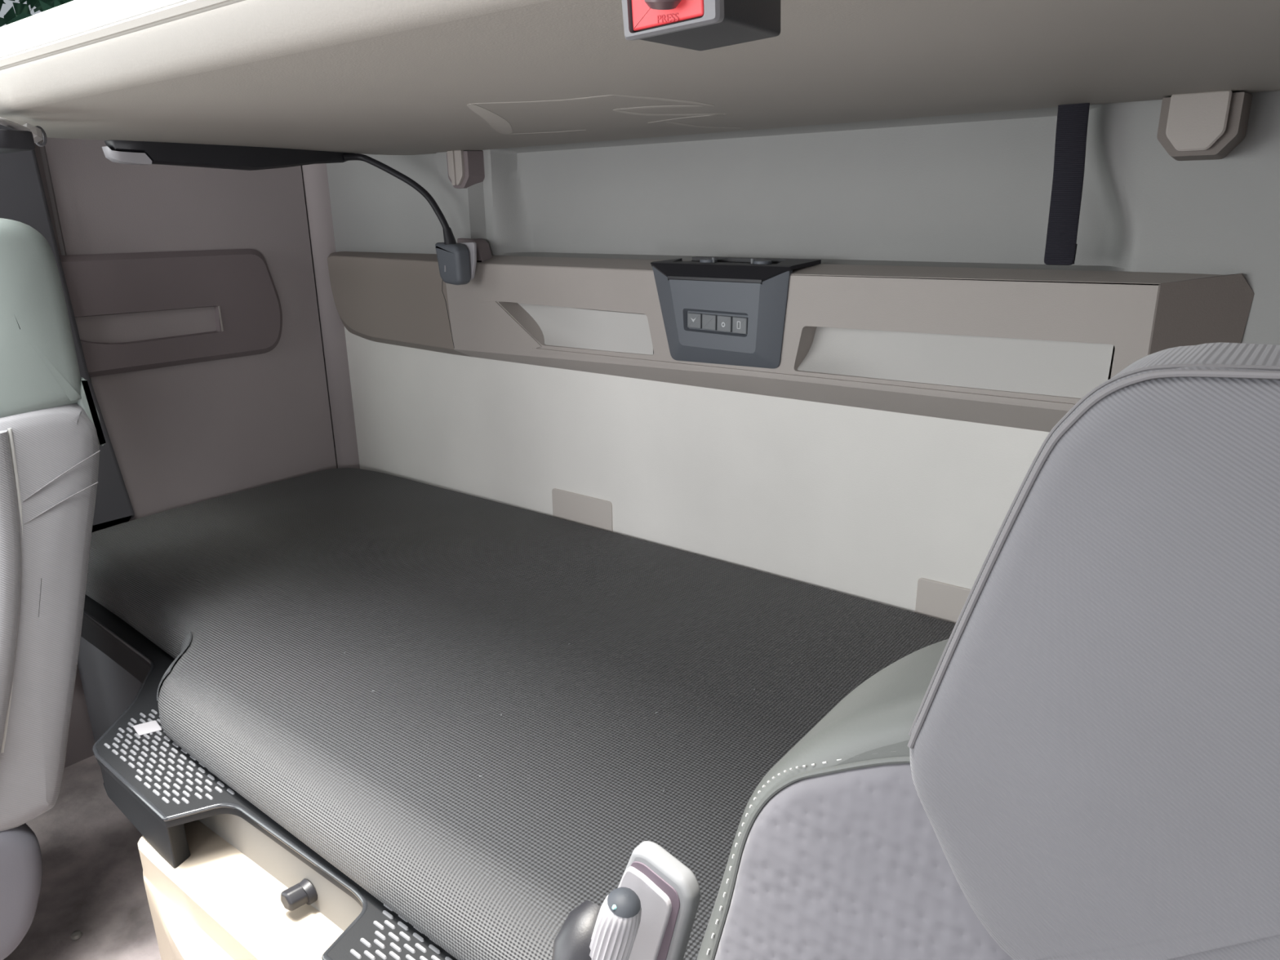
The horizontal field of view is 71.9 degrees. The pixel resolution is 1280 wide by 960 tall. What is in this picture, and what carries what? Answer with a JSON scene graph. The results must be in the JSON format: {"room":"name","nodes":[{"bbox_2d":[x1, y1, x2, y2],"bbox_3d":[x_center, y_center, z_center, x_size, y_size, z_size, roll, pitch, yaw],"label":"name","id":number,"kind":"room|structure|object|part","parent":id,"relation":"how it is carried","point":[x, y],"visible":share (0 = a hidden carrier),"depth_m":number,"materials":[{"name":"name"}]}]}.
{"room":"vehicle interior","nodes":[
{"label":"vehicle interior","id":0,"kind":"room"},
{"bbox_2d":[3,755,161,959],"bbox_3d":[-0.537,0.933,0.826,2.440,0.050,2.520,12,21,36],"label":"floor","id":1,"kind":"structure","parent":0,"point":[93,884],"depth_m":1.53,"materials":[{"name":"grey carpet"}]},
{"bbox_2d":[0,217,106,959],"bbox_3d":[-1.122,0.233,1.168,0.536,1.103,0.674,12,21,36],"label":"seat","id":2,"kind":"object","parent":1,"relation":"on","point":[51,435],"visible":1,"depth_m":1.16,"materials":[{"name":"grey leather"}]},
{"bbox_2d":[0,822,42,959],"bbox_3d":[-1.177,0.561,1.198,0.524,0.220,0.494,12,21,36],"label":"seat cushion","id":3,"kind":"object","parent":2,"relation":"on","point":[20,856],"depth_m":1.20,"materials":[{"name":"grey fabric"}]},
{"bbox_3d":[-0.999,0.149,1.309,0.504,0.572,0.267,12,21,36],"label":"backrest","id":4,"kind":"part","parent":2,"relation":"part of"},
{"bbox_2d":[70,929,82,940],"bbox_3d":[-0.902,0.728,1.410,0.017,0.010,0.016,12,21,36],"label":"pebble","id":5,"kind":"object","parent":1,"relation":"on","point":[76,935],"visible":1,"depth_m":1.41,"materials":[{"name":"grey stone"}]},
{"bbox_2d":[77,636,343,959],"bbox_3d":[-0.141,0.575,1.313,2.228,0.338,0.910,12,21,36],"label":"storage box","id":6,"kind":"object","parent":1,"relation":"on","point":[219,904],"visible":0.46,"depth_m":1.06,"materials":[{"name":"beige plastic"}]},
{"bbox_3d":[-0.259,0.692,0.936,0.952,0.328,0.138,12,21,36],"label":"panel","id":7,"kind":"part","parent":6,"relation":"part of","materials":[{"name":"beige plastic"}]},
{"bbox_2d":[80,594,457,959],"bbox_3d":[-0.132,0.379,1.273,2.234,0.087,0.885,12,21,36],"label":"base frame","id":8,"kind":"object","parent":6,"relation":"on","point":[159,787],"visible":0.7,"depth_m":1.10,"materials":[{"name":"black plastic"}]},
{"bbox_2d":[133,720,161,735],"bbox_3d":[-0.695,0.350,1.243,0.028,0.002,0.038,-15,22,-39],"label":"tab","id":9,"kind":"object","parent":8,"relation":"on","point":[148,727],"visible":1,"depth_m":1.24,"materials":[{"name":"white plastic"}]},
{"bbox_2d":[85,467,955,959],"bbox_3d":[-0.108,0.283,1.278,2.233,0.092,0.835,12,21,36],"label":"mattress","id":10,"kind":"object","parent":8,"relation":"on","point":[477,712],"visible":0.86,"depth_m":1.19,"materials":[{"name":"fabric"}]},
{"bbox_2d":[280,878,317,911],"bbox_3d":[-0.390,0.476,1.009,0.031,0.029,0.031,12,21,36],"label":"knob","id":11,"kind":"object","parent":6,"relation":"attached to","point":[302,893],"visible":1,"depth_m":1.00,"materials":[{"name":"black plastic"}]},
{"bbox_3d":[-0.394,0.477,1.007,0.027,0.024,0.022,12,21,36],"label":"knob","id":12,"kind":"part","parent":11,"relation":"part of","materials":[{"name":"black plastic"}]},
{"bbox_2d":[551,342,1279,959],"bbox_3d":[0.094,0.526,0.237,0.644,1.056,0.562,12,21,36],"label":"seat","id":13,"kind":"object","parent":1,"relation":"on","point":[1086,766],"visible":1,"depth_m":0.28,"materials":[{"name":"grey fabric"}]},
{"bbox_3d":[-0.021,0.271,0.494,0.050,0.112,0.023,12,21,36],"label":"ribbed knob","id":14,"kind":"part","parent":13,"relation":"part of","materials":[{"name":"grey plastic"}]},
{"bbox_3d":[-0.004,0.274,0.513,0.056,0.118,0.004,12,21,36],"label":"plate","id":15,"kind":"part","parent":13,"relation":"part of","materials":[{"name":"grey plastic"}]},
{"bbox_3d":[0.001,0.305,0.529,0.078,0.211,0.012,12,21,36],"label":"armrest","id":16,"kind":"part","parent":13,"relation":"part of","materials":[{"name":"grey plastic"}]},
{"bbox_3d":[0.231,0.336,0.317,0.586,0.494,0.184,12,21,36],"label":"backrest","id":17,"kind":"part","parent":13,"relation":"part of","materials":[{"name":"grey fabric"}]},
{"bbox_3d":[0.206,0.348,0.288,0.555,0.443,0.105,12,21,36],"label":"honeycomb panel","id":18,"kind":"part","parent":13,"relation":"part of","materials":[{"name":"fabric"}]},
{"bbox_2d":[34,137,337,768],"bbox_3d":[-1.492,-0.321,1.204,0.060,2.150,2.400,12,21,36],"label":"wall","id":19,"kind":"structure","parent":0,"point":[180,435],"depth_m":1.90,"materials":[{"name":"plastic"}]},
{"bbox_2d":[0,0,74,27],"bbox_3d":[-1.132,-0.873,1.506,0.057,0.360,0.800,12,21,36],"label":"window","id":20,"kind":"structure","parent":19,"relation":"in","point":[11,11],"depth_m":1.57,"materials":[{"name":"clear glass"}]},
{"bbox_2d":[0,124,134,532],"bbox_3d":[-1.135,-0.152,1.664,0.030,1.150,0.249,12,21,36],"label":"trim","id":21,"kind":"structure","parent":19,"relation":"attached to","point":[23,199],"depth_m":1.62,"materials":[{"name":"grey plastic"}]},
{"bbox_2d":[59,248,282,377],"bbox_3d":[-1.024,-0.334,1.764,0.020,0.236,0.664,12,21,36],"label":"pocket","id":22,"kind":"object","parent":19,"relation":"attached to","point":[140,311],"visible":0.81,"depth_m":1.82,"materials":[{"name":"grey plastic"}]},
{"bbox_2d":[326,90,1279,612],"bbox_3d":[0.186,-0.407,1.412,2.358,2.150,0.110,12,21,36],"label":"wall","id":23,"kind":"structure","parent":0,"point":[866,504],"depth_m":1.44,"materials":[{"name":"plastic"}]},
{"bbox_2d":[301,163,359,468],"bbox_3d":[-0.739,-0.380,2.117,0.045,0.990,0.038,12,21,36],"label":"trim","id":24,"kind":"structure","parent":23,"relation":"attached to","point":[315,175],"depth_m":2.11,"materials":[{"name":"plastic"}]},
{"bbox_2d":[446,150,484,188],"bbox_3d":[-0.344,-0.603,1.715,0.066,0.072,0.049,12,21,36],"label":"bracket","id":25,"kind":"object","parent":23,"relation":"attached to","point":[465,169],"visible":0.99,"depth_m":1.70,"materials":[{"name":"grey plastic"}]},
{"bbox_2d":[457,238,492,262],"bbox_3d":[-0.327,-0.455,1.744,0.071,0.045,0.032,12,21,36],"label":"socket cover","id":26,"kind":"object","parent":23,"relation":"attached to","point":[483,251],"visible":0.55,"depth_m":1.73,"materials":[{"name":"grey plastic"}]},
{"bbox_2d":[551,488,613,532],"bbox_3d":[-0.117,0.081,1.779,0.159,0.109,0.004,12,21,36],"label":"panel","id":27,"kind":"object","parent":23,"relation":"attached to","point":[589,511],"visible":0.52,"depth_m":1.77,"materials":[{"name":"grey plastic"}]},
{"bbox_2d":[0,0,1279,155],"bbox_3d":[0.003,-0.447,0.930,1.937,0.083,0.875,12,21,36],"label":"bunk","id":28,"kind":"object","parent":23,"relation":"attached to","point":[363,77],"visible":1,"depth_m":0.76,"materials":[{"name":"plastic"}]},
{"bbox_2d":[0,117,47,153],"bbox_3d":[-0.694,-0.370,0.932,0.082,0.036,0.327,-9,19,-25],"label":"rod","id":29,"kind":"object","parent":28,"relation":"attached to","point":[23,138],"visible":1,"depth_m":0.97,"materials":[{"name":"grey plastic"}]},
{"bbox_3d":[-0.672,-0.376,0.917,0.007,0.009,0.286,-7,18,-20],"label":"rod","id":30,"kind":"part","parent":29,"relation":"part of","materials":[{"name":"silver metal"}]},
{"bbox_3d":[0.003,-0.466,0.924,1.931,0.042,0.870,12,21,36],"label":"mattress","id":31,"kind":"part","parent":28,"relation":"part of","materials":[{"name":"white fabric"}]},
{"bbox_3d":[0.003,-0.442,0.931,1.935,0.010,0.874,12,21,36],"label":"edge trim","id":32,"kind":"part","parent":28,"relation":"part of","materials":[{"name":"plastic"}]},
{"bbox_2d":[102,140,476,284],"bbox_3d":[-0.581,-0.451,1.532,0.277,0.246,0.529,12,21,36],"label":"reading lamp","id":33,"kind":"object","parent":28,"relation":"attached to","point":[456,262],"visible":1,"depth_m":1.55,"materials":[{"name":"black plastic"}]},
{"bbox_3d":[-0.684,-0.562,1.544,0.043,0.038,0.465,11,21,34],"label":"arm","id":34,"kind":"part","parent":33,"relation":"part of","materials":[{"name":"black plastic"}]},
{"bbox_3d":[-0.331,-0.419,1.686,0.054,0.070,0.006,12,21,36],"label":"plate","id":35,"kind":"part","parent":33,"relation":"part of","materials":[{"name":"grey plastic"}]},
{"bbox_2d":[621,0,780,50],"bbox_3d":[0.031,-0.238,0.430,0.050,0.049,0.101,8,19,28],"label":"buckle","id":36,"kind":"object","parent":28,"relation":"attached to","point":[693,24],"visible":1,"depth_m":0.41,"materials":[{"name":"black plastic"}]},
{"bbox_2d":[1044,102,1089,265],"bbox_3d":[0.516,-0.358,1.068,0.041,0.190,0.016,12,21,36],"label":"strap","id":37,"kind":"object","parent":28,"relation":"hanging from","point":[1072,123],"visible":0.98,"depth_m":1.06,"materials":[{"name":"grey fabric"}]},
{"bbox_2d":[327,251,1254,431],"bbox_3d":[-0.028,-0.282,1.559,1.825,0.216,0.058,12,21,36],"label":"storage unit","id":38,"kind":"object","parent":23,"relation":"attached to","point":[1014,348],"visible":0.88,"depth_m":1.27,"materials":[{"name":"beige plastic"}]},
{"bbox_2d":[650,256,821,368],"bbox_3d":[0.140,-0.268,1.409,0.283,0.167,0.071,12,21,36],"label":"control panel","id":39,"kind":"object","parent":38,"relation":"attached to","point":[716,310],"visible":1,"depth_m":1.38,"materials":[{"name":"grey plastic"}]},
{"bbox_2d":[699,257,717,262],"bbox_3d":[0.111,-0.353,1.417,0.029,0.010,0.028,12,21,36],"label":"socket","id":40,"kind":"object","parent":39,"relation":"attached to","point":[704,260],"depth_m":1.41,"materials":[{"name":"grey plastic"}]},
{"bbox_2d":[650,256,821,284],"bbox_3d":[0.139,-0.329,1.390,0.283,0.038,0.071,12,21,36],"label":"tray","id":41,"kind":"object","parent":39,"relation":"on","point":[700,270],"depth_m":1.37,"materials":[{"name":"black plastic"}]},
{"bbox_2d":[751,258,772,264],"bbox_3d":[0.187,-0.337,1.360,0.033,0.010,0.028,12,21,36],"label":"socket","id":42,"kind":"object","parent":39,"relation":"attached to","point":[753,261],"depth_m":1.35,"materials":[{"name":"grey"}]},
{"bbox_2d":[915,577,970,623],"bbox_3d":[0.485,0.212,1.331,0.143,0.106,0.004,12,21,36],"label":"panel","id":43,"kind":"object","parent":23,"relation":"attached to","point":[945,602],"visible":0.3,"depth_m":1.34,"materials":[{"name":"grey plastic"}]},
{"bbox_2d":[1156,90,1252,160],"bbox_3d":[0.626,-0.394,0.984,0.082,0.068,0.062,12,21,36],"label":"bracket","id":44,"kind":"object","parent":23,"relation":"attached to","point":[1201,126],"visible":1,"depth_m":0.96,"materials":[{"name":"grey plastic"}]}
]}

